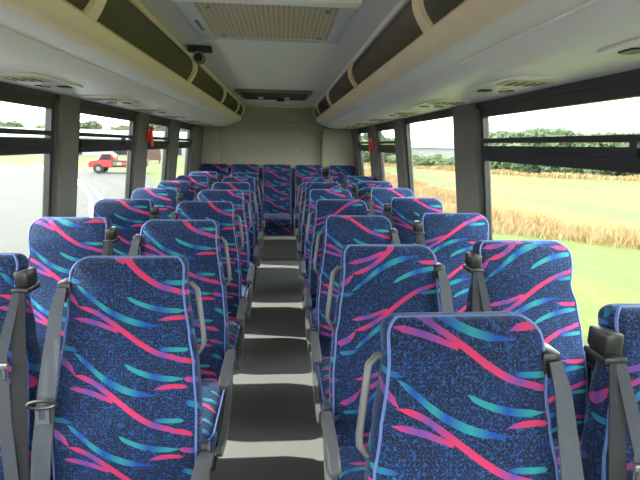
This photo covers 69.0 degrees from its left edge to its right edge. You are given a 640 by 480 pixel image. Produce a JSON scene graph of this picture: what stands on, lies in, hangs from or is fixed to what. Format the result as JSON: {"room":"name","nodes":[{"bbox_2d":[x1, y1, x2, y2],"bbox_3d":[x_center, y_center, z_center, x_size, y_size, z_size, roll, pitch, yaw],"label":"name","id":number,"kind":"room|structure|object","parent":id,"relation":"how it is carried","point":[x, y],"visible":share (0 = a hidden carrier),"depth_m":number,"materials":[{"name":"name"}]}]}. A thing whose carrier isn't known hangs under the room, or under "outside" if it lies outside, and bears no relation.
{"room":"vehicle interior","nodes":[
{"label":"vehicle interior","id":0,"kind":"room"},
{"bbox_2d":[0,81,192,125],"bbox_3d":[-1.369,-0.699,2.103,0.091,0.075,9.800,0,12,-5],"label":"wall","id":1,"kind":"structure","parent":0,"point":[3,85],"depth_m":2.39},
{"bbox_2d":[42,94,203,216],"bbox_3d":[-1.619,-0.725,4.766,0.195,1.040,4.710,0,12,-5],"label":"pillars","id":2,"kind":"structure","parent":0,"point":[67,109],"depth_m":2.66,"materials":[{"name":"plastic"}]},
{"bbox_2d":[146,127,153,145],"bbox_3d":[-1.456,-0.889,4.003,0.049,0.165,0.080,0,12,-5],"label":"hammer","id":3,"kind":"object","parent":2,"relation":"attached to","point":[150,131],"visible":1,"depth_m":3.98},
{"bbox_2d":[66,0,237,106],"bbox_3d":[-1.100,-0.887,2.137,0.610,0.370,9.900,0,12,-5],"label":"ceiling","id":4,"kind":"structure","parent":0,"point":[121,17],"depth_m":2.52,"materials":[{"name":"plastic"}]},
{"bbox_2d":[0,0,244,126],"bbox_3d":[-1.111,-1.047,3.074,0.607,0.336,7.796,0,12,-5],"label":"luggage rack","id":5,"kind":"object","parent":4,"relation":"attached to","point":[53,46],"visible":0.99,"depth_m":1.82,"materials":[{"name":"plastic"}]},
{"bbox_2d":[0,76,52,81],"bbox_3d":[-1.138,-0.619,1.789,0.170,0.004,0.124,0,12,-5],"label":"air vent","id":6,"kind":"object","parent":5,"relation":"attached to","point":[9,78],"depth_m":1.77,"materials":[{"name":"plastic"}]},
{"bbox_2d":[35,85,50,87],"bbox_3d":[-1.202,-0.667,2.020,0.048,0.004,0.060,0,12,-5],"label":"light","id":7,"kind":"object","parent":5,"relation":"on","point":[49,86],"depth_m":2.01,"materials":[{"name":"plastic"}]},
{"bbox_2d":[86,98,122,100],"bbox_3d":[-1.202,-0.786,2.600,0.170,0.004,0.124,0,12,-5],"label":"air vent","id":8,"kind":"object","parent":5,"relation":"attached to","point":[98,99],"depth_m":2.57,"materials":[{"name":"plastic"}]},
{"bbox_2d":[133,109,160,110],"bbox_3d":[-1.267,-0.953,3.410,0.170,0.004,0.124,0,12,-5],"label":"air vent","id":9,"kind":"object","parent":5,"relation":"attached to","point":[133,109],"depth_m":3.37,"materials":[{"name":"plastic"}]},
{"bbox_2d":[50,260,324,479],"bbox_3d":[-0.230,1.188,2.070,2.600,0.060,8.800,0,12,-5],"label":"floor","id":10,"kind":"structure","parent":0,"point":[274,433],"depth_m":2.93,"materials":[{"name":"plastic"}]},
{"bbox_2d":[0,253,40,479],"bbox_3d":[-1.092,0.692,1.272,0.458,1.204,0.684,0,12,-5],"label":"seat","id":11,"kind":"object","parent":10,"relation":"on","point":[20,355],"visible":0.91,"depth_m":1.40,"materials":[{"name":"fabric"}]},
{"bbox_2d":[28,217,119,471],"bbox_3d":[-1.149,0.543,1.994,0.458,1.204,0.684,0,12,-5],"label":"seat","id":12,"kind":"object","parent":10,"relation":"on","point":[55,244],"visible":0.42,"depth_m":2.12,"materials":[{"name":"fabric"}]},
{"bbox_2d":[25,256,213,479],"bbox_3d":[-0.596,0.697,1.312,0.538,1.194,0.684,0,12,-5],"label":"seat","id":13,"kind":"object","parent":10,"relation":"on","point":[122,398],"visible":1,"depth_m":1.44,"materials":[{"name":"fabric"}]},
{"bbox_2d":[93,199,159,255],"bbox_3d":[-1.207,0.394,2.717,0.458,1.204,0.684,0,12,-5],"label":"seat","id":14,"kind":"object","parent":10,"relation":"on","point":[129,215],"visible":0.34,"depth_m":2.85,"materials":[{"name":"fabric"}]},
{"bbox_2d":[131,188,184,218],"bbox_3d":[-1.264,0.245,3.440,0.458,1.204,0.684,0,12,-5],"label":"seat","id":15,"kind":"object","parent":10,"relation":"on","point":[167,199],"visible":0.24,"depth_m":3.58,"materials":[{"name":"fabric"}]},
{"bbox_2d":[157,180,199,200],"bbox_3d":[-1.321,0.096,4.162,0.458,1.204,0.684,0,12,-5],"label":"seat","id":16,"kind":"object","parent":10,"relation":"on","point":[190,189],"visible":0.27,"depth_m":4.30,"materials":[{"name":"fabric"}]},
{"bbox_2d":[128,219,235,470],"bbox_3d":[-0.653,0.548,2.035,0.538,1.194,0.684,0,12,-5],"label":"seat","id":17,"kind":"object","parent":10,"relation":"on","point":[197,241],"visible":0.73,"depth_m":2.17,"materials":[{"name":"blue fabric"}]},
{"bbox_2d":[201,378,222,452],"bbox_3d":[-0.646,0.751,1.984,0.444,0.133,0.500,0,12,-5],"label":"cushion","id":18,"kind":"object","parent":17,"relation":"on","point":[212,396],"depth_m":1.94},
{"bbox_2d":[175,175,212,190],"bbox_3d":[-1.379,-0.052,4.885,0.458,1.204,0.684,0,12,-5],"label":"seat","id":19,"kind":"object","parent":10,"relation":"on","point":[205,183],"visible":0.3,"depth_m":5.03,"materials":[{"name":"fabric"}]},
{"bbox_2d":[189,171,220,188],"bbox_3d":[-1.436,-0.201,5.608,0.458,1.204,0.684,0,12,-5],"label":"seat","id":20,"kind":"object","parent":10,"relation":"on","point":[213,176],"visible":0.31,"depth_m":5.75,"materials":[{"name":"fabric"}]},
{"bbox_2d":[170,201,247,368],"bbox_3d":[-0.711,0.399,2.758,0.538,1.194,0.684,0,12,-5],"label":"seat","id":21,"kind":"object","parent":10,"relation":"on","point":[223,212],"visible":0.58,"depth_m":2.90,"materials":[{"name":"blue fabric"}]},
{"bbox_2d":[228,320,238,347],"bbox_3d":[-0.704,0.602,2.706,0.444,0.133,0.500,0,12,-5],"label":"cushion","id":22,"kind":"object","parent":21,"relation":"on","point":[233,325],"depth_m":2.73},
{"bbox_2d":[193,190,254,322],"bbox_3d":[-0.768,0.251,3.480,0.538,1.194,0.684,0,12,-5],"label":"seat","id":23,"kind":"object","parent":10,"relation":"on","point":[235,196],"visible":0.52,"depth_m":3.62,"materials":[{"name":"blue fabric"}]},
{"bbox_2d":[242,285,247,297],"bbox_3d":[-0.761,0.453,3.429,0.444,0.133,0.500,0,12,-5],"label":"cushion","id":24,"kind":"object","parent":23,"relation":"on","point":[244,287],"depth_m":3.51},
{"bbox_2d":[209,182,258,322],"bbox_3d":[-0.825,0.102,4.203,0.538,1.194,0.684,0,12,-5],"label":"seat","id":25,"kind":"object","parent":10,"relation":"on","point":[245,187],"visible":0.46,"depth_m":4.35,"materials":[{"name":"blue fabric"}]},
{"bbox_2d":[222,177,262,266],"bbox_3d":[-0.882,-0.047,4.925,0.538,1.194,0.684,0,12,-5],"label":"seat","id":26,"kind":"object","parent":10,"relation":"on","point":[258,235],"visible":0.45,"depth_m":5.07,"materials":[{"name":"blue fabric"}]},
{"bbox_2d":[229,173,264,249],"bbox_3d":[-0.940,-0.196,5.648,0.538,1.194,0.684,0,12,-5],"label":"seat","id":27,"kind":"object","parent":10,"relation":"on","point":[255,175],"visible":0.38,"depth_m":5.79,"materials":[{"name":"blue fabric"}]},
{"bbox_2d":[295,177,332,261],"bbox_3d":[-0.009,-0.085,5.202,0.536,1.187,0.684,0,12,-5],"label":"seat","id":28,"kind":"object","parent":10,"relation":"on","point":[305,180],"visible":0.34,"depth_m":5.33,"materials":[{"name":"blue fabric"}]},
{"bbox_2d":[297,182,340,281],"bbox_3d":[0.048,0.064,4.479,0.536,1.187,0.684,0,12,-5],"label":"seat","id":29,"kind":"object","parent":10,"relation":"on","point":[309,185],"visible":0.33,"depth_m":4.61,"materials":[{"name":"blue fabric"}]},
{"bbox_2d":[299,189,354,310],"bbox_3d":[0.106,0.213,3.757,0.536,1.187,0.684,0,12,-5],"label":"seat","id":30,"kind":"object","parent":10,"relation":"on","point":[314,194],"visible":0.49,"depth_m":3.88,"materials":[{"name":"blue fabric"}]},
{"bbox_2d":[303,199,371,351],"bbox_3d":[0.163,0.362,3.034,0.536,1.187,0.684,0,12,-5],"label":"seat","id":31,"kind":"object","parent":10,"relation":"on","point":[324,208],"visible":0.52,"depth_m":3.16,"materials":[{"name":"blue fabric"}]},
{"bbox_2d":[310,308,315,327],"bbox_3d":[0.163,0.563,2.982,0.444,0.132,0.500,0,12,-5],"label":"cushion","id":32,"kind":"object","parent":31,"relation":"on","point":[313,310],"depth_m":3.00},
{"bbox_2d":[309,215,400,422],"bbox_3d":[0.220,0.510,2.312,0.536,1.187,0.684,0,12,-5],"label":"seat","id":33,"kind":"object","parent":10,"relation":"on","point":[339,231],"visible":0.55,"depth_m":2.44,"materials":[{"name":"blue fabric"}]},
{"bbox_2d":[319,356,329,410],"bbox_3d":[0.220,0.712,2.259,0.444,0.132,0.500,0,12,-5],"label":"cushion","id":34,"kind":"object","parent":33,"relation":"on","point":[324,366],"depth_m":2.21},
{"bbox_2d":[343,176,376,197],"bbox_3d":[0.511,-0.093,5.242,0.486,1.204,0.684,0,12,-5],"label":"seat","id":35,"kind":"object","parent":10,"relation":"on","point":[348,184],"visible":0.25,"depth_m":5.37,"materials":[{"name":"fabric"}]},
{"bbox_2d":[352,181,392,204],"bbox_3d":[0.569,0.056,4.519,0.486,1.204,0.684,0,12,-5],"label":"seat","id":36,"kind":"object","parent":10,"relation":"on","point":[361,187],"visible":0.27,"depth_m":4.65,"materials":[{"name":"fabric"}]},
{"bbox_2d":[319,244,453,479],"bbox_3d":[0.278,0.659,1.589,0.536,1.187,0.684,0,12,-5],"label":"seat","id":37,"kind":"object","parent":10,"relation":"on","point":[377,281],"visible":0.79,"depth_m":1.72,"materials":[{"name":"blue fabric"}]},
{"bbox_2d":[337,447,366,479],"bbox_3d":[0.277,0.861,1.537,0.444,0.132,0.500,0,12,-5],"label":"cushion","id":38,"kind":"object","parent":37,"relation":"on","point":[353,462],"depth_m":1.61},
{"bbox_2d":[365,188,413,216],"bbox_3d":[0.626,0.205,3.796,0.486,1.204,0.684,0,12,-5],"label":"seat","id":39,"kind":"object","parent":10,"relation":"on","point":[376,198],"visible":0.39,"depth_m":3.92,"materials":[{"name":"fabric"}]},
{"bbox_2d":[383,197,442,243],"bbox_3d":[0.683,0.354,3.074,0.486,1.204,0.684,0,12,-5],"label":"seat","id":40,"kind":"object","parent":10,"relation":"on","point":[401,212],"visible":0.27,"depth_m":3.20,"materials":[{"name":"fabric"}]},
{"bbox_2d":[411,213,488,311],"bbox_3d":[0.741,0.503,2.351,0.486,1.204,0.684,0,12,-5],"label":"seat","id":41,"kind":"object","parent":10,"relation":"on","point":[449,236],"visible":0.32,"depth_m":2.48,"materials":[{"name":"fabric"}]},
{"bbox_2d":[356,311,583,479],"bbox_3d":[0.335,0.808,0.866,0.536,1.187,0.684,0,12,-5],"label":"seat","id":42,"kind":"object","parent":10,"relation":"on","point":[459,395],"visible":1,"depth_m":1.00,"materials":[{"name":"fabric"}]},
{"bbox_2d":[463,240,587,479],"bbox_3d":[0.798,0.652,1.629,0.486,1.204,0.684,0,12,-5],"label":"seat","id":43,"kind":"object","parent":10,"relation":"on","point":[532,279],"visible":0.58,"depth_m":1.76,"materials":[{"name":"fabric"}]},
{"bbox_2d":[553,437,581,479],"bbox_3d":[0.803,0.856,1.577,0.471,0.134,0.500,0,12,-5],"label":"cushion","id":44,"kind":"object","parent":43,"relation":"on","point":[555,439],"depth_m":1.70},
{"bbox_2d":[581,303,639,479],"bbox_3d":[0.855,0.800,0.906,0.486,1.204,0.684,0,12,-5],"label":"seat","id":45,"kind":"object","parent":10,"relation":"on","point":[610,442],"visible":1,"depth_m":1.03,"materials":[{"name":"fabric"}]},
{"bbox_2d":[128,0,410,106],"bbox_3d":[-0.235,-1.043,2.173,1.120,0.050,9.900,0,12,-5],"label":"ceiling","id":46,"kind":"structure","parent":0,"point":[237,64],"depth_m":2.99,"materials":[{"name":"plastic"}]},
{"bbox_2d":[187,45,212,64],"bbox_3d":[-0.707,-1.090,2.744,0.140,0.101,0.072,0,12,-5],"label":"security camera","id":47,"kind":"object","parent":46,"relation":"attached to","point":[199,58],"visible":1,"depth_m":2.72,"materials":[{"name":"plastic"}]},
{"bbox_2d":[170,0,361,43],"bbox_3d":[-0.237,-0.998,2.136,0.750,0.021,0.750,0,12,-5],"label":"ceiling vent","id":48,"kind":"object","parent":46,"relation":"in","point":[316,21],"visible":1,"depth_m":2.06,"materials":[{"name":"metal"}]},
{"bbox_2d":[194,2,339,39],"bbox_3d":[-0.231,-1.004,2.143,0.585,0.011,0.615,0,12,-5],"label":"grille","id":49,"kind":"object","parent":48,"relation":"attached to","point":[220,19],"depth_m":2.10,"materials":[{"name":"plastic"}]},
{"bbox_2d":[234,89,311,101],"bbox_3d":[-0.517,-1.626,5.277,0.810,0.059,0.840,0,12,-5],"label":"ceiling vent","id":50,"kind":"object","parent":46,"relation":"in","point":[254,94],"visible":1,"depth_m":5.02,"materials":[{"name":"plastic"}]},
{"bbox_2d":[220,105,328,224],"bbox_3d":[-0.630,-1.120,7.133,2.400,1.820,0.080,0,12,-5],"label":"wall","id":51,"kind":"structure","parent":0,"point":[261,135],"depth_m":7.00,"materials":[{"name":"plastic"}]},
{"bbox_2d":[201,126,220,163],"bbox_3d":[-1.627,-1.381,6.877,0.290,0.600,0.159,0,12,-5],"label":"trim","id":52,"kind":"structure","parent":51,"relation":"attached to","point":[210,145],"depth_m":6.80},
{"bbox_2d":[241,105,315,107],"bbox_3d":[-0.611,-1.980,6.911,1.120,0.025,0.012,0,12,-5],"label":"trim","id":53,"kind":"structure","parent":51,"relation":"attached to","point":[241,105],"depth_m":6.91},
{"bbox_2d":[229,167,328,172],"bbox_3d":[-0.623,-1.061,7.044,2.300,0.060,0.120,0,12,-5],"label":"trim","id":54,"kind":"structure","parent":51,"relation":"attached to","point":[260,169],"depth_m":7.00,"materials":[{"name":"plastic"}]},
{"bbox_2d":[321,128,354,168],"bbox_3d":[0.282,-1.379,7.029,0.520,0.600,0.159,0,12,-5],"label":"wall panel","id":55,"kind":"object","parent":51,"relation":"attached to","point":[336,144],"depth_m":6.95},
{"bbox_2d":[261,225,298,258],"bbox_3d":[-0.610,0.041,6.872,2.600,0.370,1.100,0,12,-5],"label":"floor","id":56,"kind":"structure","parent":0,"point":[272,249],"depth_m":6.33,"materials":[{"name":"plastic"}]},
{"bbox_2d":[201,163,228,181],"bbox_3d":[-1.520,-0.590,6.588,0.402,0.950,0.686,0,12,-5],"label":"seat","id":57,"kind":"object","parent":56,"relation":"on","point":[221,169],"visible":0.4,"depth_m":6.75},
{"bbox_2d":[231,164,258,174],"bbox_3d":[-1.081,-0.590,6.623,0.402,0.950,0.686,0,12,-5],"label":"seat","id":58,"kind":"object","parent":56,"relation":"on","point":[235,168],"visible":0.25,"depth_m":6.79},
{"bbox_2d":[262,164,291,234],"bbox_3d":[-0.618,-0.589,6.660,0.422,0.950,0.686,0,12,-5],"label":"seat","id":59,"kind":"object","parent":56,"relation":"on","point":[277,216],"visible":0.94,"depth_m":6.80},
{"bbox_2d":[262,213,291,226],"bbox_3d":[-0.617,-0.289,6.640,0.420,0.130,0.520,0,12,-5],"label":"cushion","id":60,"kind":"object","parent":59,"relation":"on","point":[271,219],"depth_m":6.40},
{"bbox_2d":[264,237,298,239],"bbox_3d":[-0.558,-0.020,6.283,0.570,0.037,0.035,0,12,-5],"label":"trim","id":61,"kind":"structure","parent":56,"relation":"attached to","point":[265,238],"depth_m":6.27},
{"bbox_2d":[293,209,294,236],"bbox_3d":[-0.371,-0.247,6.575,0.024,0.322,0.482,0,12,-5],"label":"rail","id":62,"kind":"object","parent":56,"relation":"on","point":[293,209],"visible":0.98,"depth_m":6.35,"materials":[{"name":"metal"}]},
{"bbox_2d":[295,165,321,228],"bbox_3d":[-0.154,-0.589,6.697,0.402,0.950,0.686,0,12,-5],"label":"seat","id":63,"kind":"object","parent":56,"relation":"on","point":[301,171],"visible":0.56,"depth_m":6.85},
{"bbox_2d":[295,213,298,226],"bbox_3d":[-0.153,-0.289,6.677,0.400,0.130,0.520,0,12,-5],"label":"cushion","id":64,"kind":"object","parent":63,"relation":"on","point":[296,214],"depth_m":6.58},
{"bbox_2d":[329,165,355,188],"bbox_3d":[0.344,-0.588,6.737,0.402,0.950,0.686,0,12,-5],"label":"seat","id":65,"kind":"object","parent":56,"relation":"on","point":[338,173],"visible":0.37,"depth_m":6.89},
{"bbox_2d":[318,0,464,108],"bbox_3d":[0.624,-0.885,2.274,0.610,0.370,9.900,0,12,-5],"label":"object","id":66,"kind":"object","parent":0,"point":[404,29],"depth_m":2.49,"materials":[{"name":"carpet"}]},
{"bbox_2d":[313,0,639,128],"bbox_3d":[0.487,-1.046,3.201,0.607,0.336,7.796,0,12,-5],"label":"luggage rack","id":67,"kind":"object","parent":66,"relation":"attached to","point":[481,50],"visible":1,"depth_m":1.45,"materials":[{"name":"plastic"}]},
{"bbox_2d":[393,112,418,114],"bbox_3d":[0.608,-0.895,3.294,0.170,0.007,0.124,0,12,-5],"label":"air vent","id":68,"kind":"object","parent":67,"relation":"attached to","point":[411,113],"depth_m":3.25,"materials":[{"name":"plastic"}]},
{"bbox_2d":[428,102,464,104],"bbox_3d":[0.673,-0.730,2.484,0.170,0.004,0.124,0,12,-5],"label":"air vent","id":69,"kind":"object","parent":67,"relation":"attached to","point":[434,103],"depth_m":2.46,"materials":[{"name":"plastic"}]},
{"bbox_2d":[477,89,491,91],"bbox_3d":[0.673,-0.611,1.904,0.048,0.004,0.060,0,12,-5],"label":"light","id":70,"kind":"object","parent":67,"relation":"on","point":[478,90],"depth_m":1.88,"materials":[{"name":"plastic"}]},
{"bbox_2d":[498,90,513,92],"bbox_3d":[0.763,-0.611,1.911,0.048,0.004,0.060,0,12,-5],"label":"light","id":71,"kind":"object","parent":67,"relation":"on","point":[500,91],"depth_m":1.90,"materials":[{"name":"plastic"}]},
{"bbox_2d":[496,80,554,86],"bbox_3d":[0.737,-0.563,1.673,0.170,0.004,0.124,0,12,-5],"label":"air vent","id":72,"kind":"object","parent":67,"relation":"attached to","point":[526,83],"depth_m":1.64,"materials":[{"name":"plastic"}]},
{"bbox_2d":[618,48,639,54],"bbox_3d":[0.738,-0.444,1.093,0.048,0.004,0.060,0,12,-5],"label":"light","id":73,"kind":"object","parent":67,"relation":"on","point":[627,51],"depth_m":1.09,"materials":[{"name":"plastic"}]},
{"bbox_2d":[352,103,492,239],"bbox_3d":[0.724,-0.712,4.903,0.195,1.040,4.810,0,12,-5],"label":"pillars","id":74,"kind":"structure","parent":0,"point":[466,118],"depth_m":2.76,"materials":[{"name":"plastic"}]},
{"bbox_2d":[369,138,373,152],"bbox_3d":[0.591,-1.093,5.372,0.049,0.165,0.080,0,12,-5],"label":"hammer","id":75,"kind":"object","parent":74,"relation":"attached to","point":[371,144],"visible":1,"depth_m":5.36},
{"bbox_2d":[357,68,639,130],"bbox_3d":[0.895,-0.696,2.283,0.091,0.075,9.800,0,12,-5],"label":"wall","id":76,"kind":"structure","parent":0,"point":[632,75],"depth_m":1.79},
{"bbox_2d":[587,367,593,404],"bbox_3d":[1.003,0.709,2.622,0.072,0.820,9.880,0,12,-5],"label":"wall","id":77,"kind":"structure","parent":0,"point":[590,371],"depth_m":1.79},
{"bbox_2d":[358,129,368,175],"bbox_3d":[0.627,-0.955,6.192,0.159,0.997,0.860,0,12,-5],"label":"window","id":78,"kind":"structure","parent":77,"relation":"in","point":[361,147],"depth_m":6.37,"materials":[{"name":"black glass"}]},
{"bbox_2d":[377,124,394,180],"bbox_3d":[0.733,-0.680,4.854,0.159,0.997,0.840,0,12,-5],"label":"window","id":79,"kind":"structure","parent":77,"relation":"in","point":[382,148],"depth_m":4.94,"materials":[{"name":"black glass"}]},
{"bbox_2d":[405,114,456,200],"bbox_3d":[0.842,-0.405,3.521,0.153,0.997,1.190,0,12,-5],"label":"window","id":80,"kind":"structure","parent":77,"relation":"in","point":[407,128],"depth_m":4.00,"materials":[{"name":"clear glass"}]},
{"bbox_2d":[480,80,639,364],"bbox_3d":[0.987,-0.019,1.646,0.159,0.997,1.910,0,12,-5],"label":"window","id":81,"kind":"structure","parent":77,"relation":"in","point":[617,159],"depth_m":1.76,"materials":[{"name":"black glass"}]},
{"bbox_2d":[586,360,594,370],"bbox_3d":[0.968,0.323,2.499,0.022,0.015,9.800,0,12,-5],"label":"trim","id":82,"kind":"structure","parent":77,"relation":"attached to","point":[590,365],"depth_m":1.75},
{"bbox_3d":[-1.533,0.706,2.420,0.073,0.820,9.880,0,12,-5],"label":"wall","id":83,"kind":"structure","parent":0,"visible":0},
{"bbox_2d":[0,89,54,216],"bbox_3d":[-1.375,-0.058,1.635,0.159,0.997,1.750,0,12,-5],"label":"window","id":84,"kind":"structure","parent":83,"relation":"in","point":[8,145],"depth_m":2.25,"materials":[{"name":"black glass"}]},
{"bbox_2d":[75,105,134,216],"bbox_3d":[-1.505,-0.395,3.271,0.159,0.997,1.060,0,12,-5],"label":"window","id":85,"kind":"structure","parent":83,"relation":"in","point":[84,145],"depth_m":3.20,"materials":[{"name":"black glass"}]},
{"bbox_2d":[148,118,170,180],"bbox_3d":[-1.604,-0.651,4.516,0.159,0.997,0.790,0,12,-5],"label":"window","id":86,"kind":"structure","parent":83,"relation":"in","point":[157,144],"depth_m":4.65,"materials":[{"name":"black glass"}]},
{"bbox_2d":[178,124,192,174],"bbox_3d":[-1.697,-0.895,5.697,0.159,0.997,0.770,0,12,-5],"label":"window","id":87,"kind":"structure","parent":83,"relation":"in","point":[181,144],"depth_m":5.88,"materials":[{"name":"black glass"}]},
{"label":"outside","id":88,"kind":"structure","parent":0,"visible":0},
{"bbox_2d":[0,155,639,344],"bbox_3d":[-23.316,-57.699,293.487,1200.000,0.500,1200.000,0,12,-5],"label":"ground","id":89,"kind":"structure","parent":88,"point":[602,275],"depth_m":19.58,"materials":[{"name":"green plant"}]},
{"bbox_2d":[0,120,24,127],"bbox_3d":[-63.004,-20.487,92.387,9.987,7.013,7.582,4,12,15],"label":"tree","id":90,"kind":"object","parent":89,"relation":"on","point":[14,124],"visible":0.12,"depth_m":90.32,"materials":[{"name":"green plant"}]},
{"bbox_2d":[0,165,154,257],"bbox_3d":[-45.008,-0.664,11.656,92.200,0.040,150.000,0,12,-5],"label":"road","id":91,"kind":"structure","parent":89,"relation":"on","point":[21,187],"depth_m":21.16,"materials":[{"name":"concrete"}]},
{"bbox_2d":[31,163,92,216],"bbox_3d":[-12.388,-1.103,16.467,8.433,0.013,75.630,-4,12,-22],"label":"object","id":92,"kind":"structure","parent":91,"relation":"on","point":[83,187],"depth_m":19.29,"materials":[{"name":"paint"}]},
{"bbox_2d":[36,163,102,199],"bbox_3d":[-11.940,-1.102,16.503,8.433,0.013,75.630,-4,12,-22],"label":"road marking","id":93,"kind":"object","parent":91,"relation":"on","point":[92,187],"visible":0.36,"depth_m":23.26,"materials":[{"name":"paint"}]},
{"bbox_2d":[88,153,149,172],"bbox_3d":[-15.675,-6.020,36.437,4.200,1.519,1.900,-1,12,-10],"label":"flatbed truck","id":94,"kind":"object","parent":91,"relation":"on","point":[106,161],"visible":0.69,"depth_m":35.50,"materials":[{"name":"metal"}]},
{"bbox_2d":[80,120,102,129],"bbox_3d":[-58.997,-26.321,116.697,9.017,7.741,9.333,0,12,-6],"label":"tree","id":95,"kind":"object","parent":89,"relation":"on","point":[90,125],"visible":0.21,"depth_m":115.47,"materials":[{"name":"green plant"}]},
{"bbox_2d":[0,127,186,155],"bbox_3d":[-42.438,-16.660,79.225,40.600,4.340,8.600,-5,13,-26],"label":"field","id":96,"kind":"structure","parent":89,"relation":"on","point":[181,151],"depth_m":78.84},
{"bbox_2d":[101,124,128,130],"bbox_3d":[-45.134,-22.951,107.030,10.526,7.387,10.276,8,13,31],"label":"tree","id":97,"kind":"object","parent":89,"relation":"on","point":[121,126],"visible":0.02,"depth_m":105.44,"materials":[{"name":"green plant"}]},
{"bbox_2d":[147,149,160,162],"bbox_3d":[-19.972,-9.873,53.801,3.000,2.000,0.300,-2,12,-14],"label":"hoarding","id":98,"kind":"object","parent":89,"relation":"on","point":[153,154],"visible":0.33,"depth_m":53.85,"materials":[{"name":"brown"}]},
{"bbox_2d":[149,124,164,131],"bbox_3d":[-42.277,-26.804,121.364,8.519,8.758,11.221,-5,13,-29],"label":"tree","id":99,"kind":"object","parent":89,"relation":"on","point":[156,127],"visible":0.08,"depth_m":116.94,"materials":[{"name":"green plant"}]},
{"bbox_2d":[362,138,369,162],"bbox_3d":[5.249,-12.287,65.120,5.814,4.179,4.851,-3,12,-19],"label":"tree","id":100,"kind":"object","parent":89,"relation":"on","point":[366,155],"visible":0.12,"depth_m":63.50,"materials":[{"name":"green plant"}]},
{"bbox_2d":[367,134,391,162],"bbox_3d":[8.042,-12.790,64.704,4.020,4.351,4.316,0,12,-5],"label":"tree","id":101,"kind":"object","parent":89,"relation":"on","point":[386,155],"visible":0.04,"depth_m":63.75,"materials":[{"name":"green plant"}]},
{"bbox_2d":[384,137,395,162],"bbox_3d":[9.739,-13.195,68.832,4.493,4.204,5.862,4,12,16],"label":"tree","id":102,"kind":"object","parent":89,"relation":"on","point":[387,138],"visible":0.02,"depth_m":66.97,"materials":[{"name":"green plant"}]},
{"bbox_2d":[387,155,395,164],"bbox_3d":[9.576,-9.872,58.291,2.098,1.683,2.514,11,15,41],"label":"tree","id":103,"kind":"object","parent":89,"relation":"on","point":[392,158],"visible":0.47,"depth_m":57.69,"materials":[{"name":"green plant"}]},
{"bbox_2d":[413,155,427,167],"bbox_3d":[11.954,-9.260,55.354,2.514,1.765,2.098,7,13,27],"label":"tree","id":104,"kind":"object","parent":89,"relation":"on","point":[421,160],"visible":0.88,"depth_m":54.62,"materials":[{"name":"green plant"}]},
{"bbox_2d":[426,155,436,165],"bbox_3d":[13.047,-9.226,55.380,2.098,1.710,2.514,3,12,11],"label":"tree","id":105,"kind":"object","parent":89,"relation":"on","point":[430,161],"visible":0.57,"depth_m":54.44,"materials":[{"name":"green plant"}]},
{"bbox_2d":[411,138,453,141],"bbox_3d":[218.356,-57.451,281.977,462.430,12.868,422.915,0,12,-5],"label":"hill","id":106,"kind":"structure","parent":89,"relation":"on","point":[443,139],"depth_m":337.97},
{"bbox_2d":[411,141,453,157],"bbox_3d":[17.261,-12.415,66.400,9.600,3.200,5.600,5,12,20],"label":"shed","id":107,"kind":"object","parent":89,"relation":"on","point":[425,148],"visible":0.24,"depth_m":64.68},
{"bbox_2d":[429,153,441,161],"bbox_3d":[14.046,-9.286,55.179,2.514,2.023,2.098,2,12,7],"label":"tree","id":108,"kind":"object","parent":89,"relation":"on","point":[437,156],"visible":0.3,"depth_m":54.62,"materials":[{"name":"green plant"}]},
{"bbox_2d":[435,157,451,165],"bbox_3d":[14.050,-8.595,52.546,2.514,1.621,2.098,8,14,31],"label":"tree","id":109,"kind":"object","parent":89,"relation":"on","point":[444,160],"visible":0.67,"depth_m":51.78,"materials":[{"name":"green plant"}]},
{"bbox_2d":[364,167,639,249],"bbox_3d":[6.519,-2.716,24.517,12.042,0.622,42.504,-3,12,-19],"label":"dry grass","id":110,"kind":"structure","parent":89,"relation":"on","point":[507,219],"depth_m":14.00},
{"bbox_2d":[364,162,639,180],"bbox_3d":[28.588,-5.583,40.236,69.232,0.690,10.946,9,14,33],"label":"dry grass","id":111,"kind":"structure","parent":89,"relation":"on","point":[566,175],"depth_m":40.94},
{"bbox_2d":[490,130,523,169],"bbox_3d":[18.611,-9.040,48.270,5.867,4.686,4.496,-2,12,-14],"label":"tree","id":112,"kind":"object","parent":89,"relation":"on","point":[494,165],"visible":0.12,"depth_m":46.95,"materials":[{"name":"green plant"}]},
{"bbox_2d":[494,129,521,133],"bbox_3d":[21.504,-9.914,52.133,5.948,4.997,4.559,-5,13,-27],"label":"tree","id":113,"kind":"object","parent":89,"relation":"on","point":[498,131],"visible":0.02,"depth_m":51.41,"materials":[{"name":"green plant"}]},
{"bbox_2d":[501,143,536,173],"bbox_3d":[20.104,-8.054,46.499,4.073,3.744,4.881,6,12,22],"label":"tree","id":114,"kind":"object","parent":89,"relation":"on","point":[510,166],"visible":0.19,"depth_m":45.41,"materials":[{"name":"green plant"}]},
{"bbox_2d":[518,125,574,172],"bbox_3d":[21.631,-8.553,45.213,4.802,5.130,6.265,-4,13,-25],"label":"tree","id":115,"kind":"object","parent":89,"relation":"on","point":[539,131],"visible":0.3,"depth_m":43.56,"materials":[{"name":"green plant"}]},
{"bbox_2d":[558,167,579,173],"bbox_3d":[23.363,-7.516,44.108,4.292,3.765,5.144,3,12,10],"label":"tree","id":116,"kind":"object","parent":89,"relation":"on","point":[562,169],"visible":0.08,"depth_m":42.76,"materials":[{"name":"green plant"}]},
{"bbox_2d":[568,130,628,175],"bbox_3d":[25.125,-7.816,43.026,5.686,4.599,4.358,3,12,11],"label":"tree","id":117,"kind":"object","parent":89,"relation":"on","point":[610,144],"visible":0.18,"depth_m":41.76,"materials":[{"name":"green plant"}]},
{"bbox_2d":[598,130,639,176],"bbox_3d":[28.707,-8.153,44.663,5.852,4.747,4.485,-2,12,-14],"label":"tree","id":118,"kind":"object","parent":89,"relation":"on","point":[624,174],"visible":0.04,"depth_m":43.63,"materials":[{"name":"green plant"}]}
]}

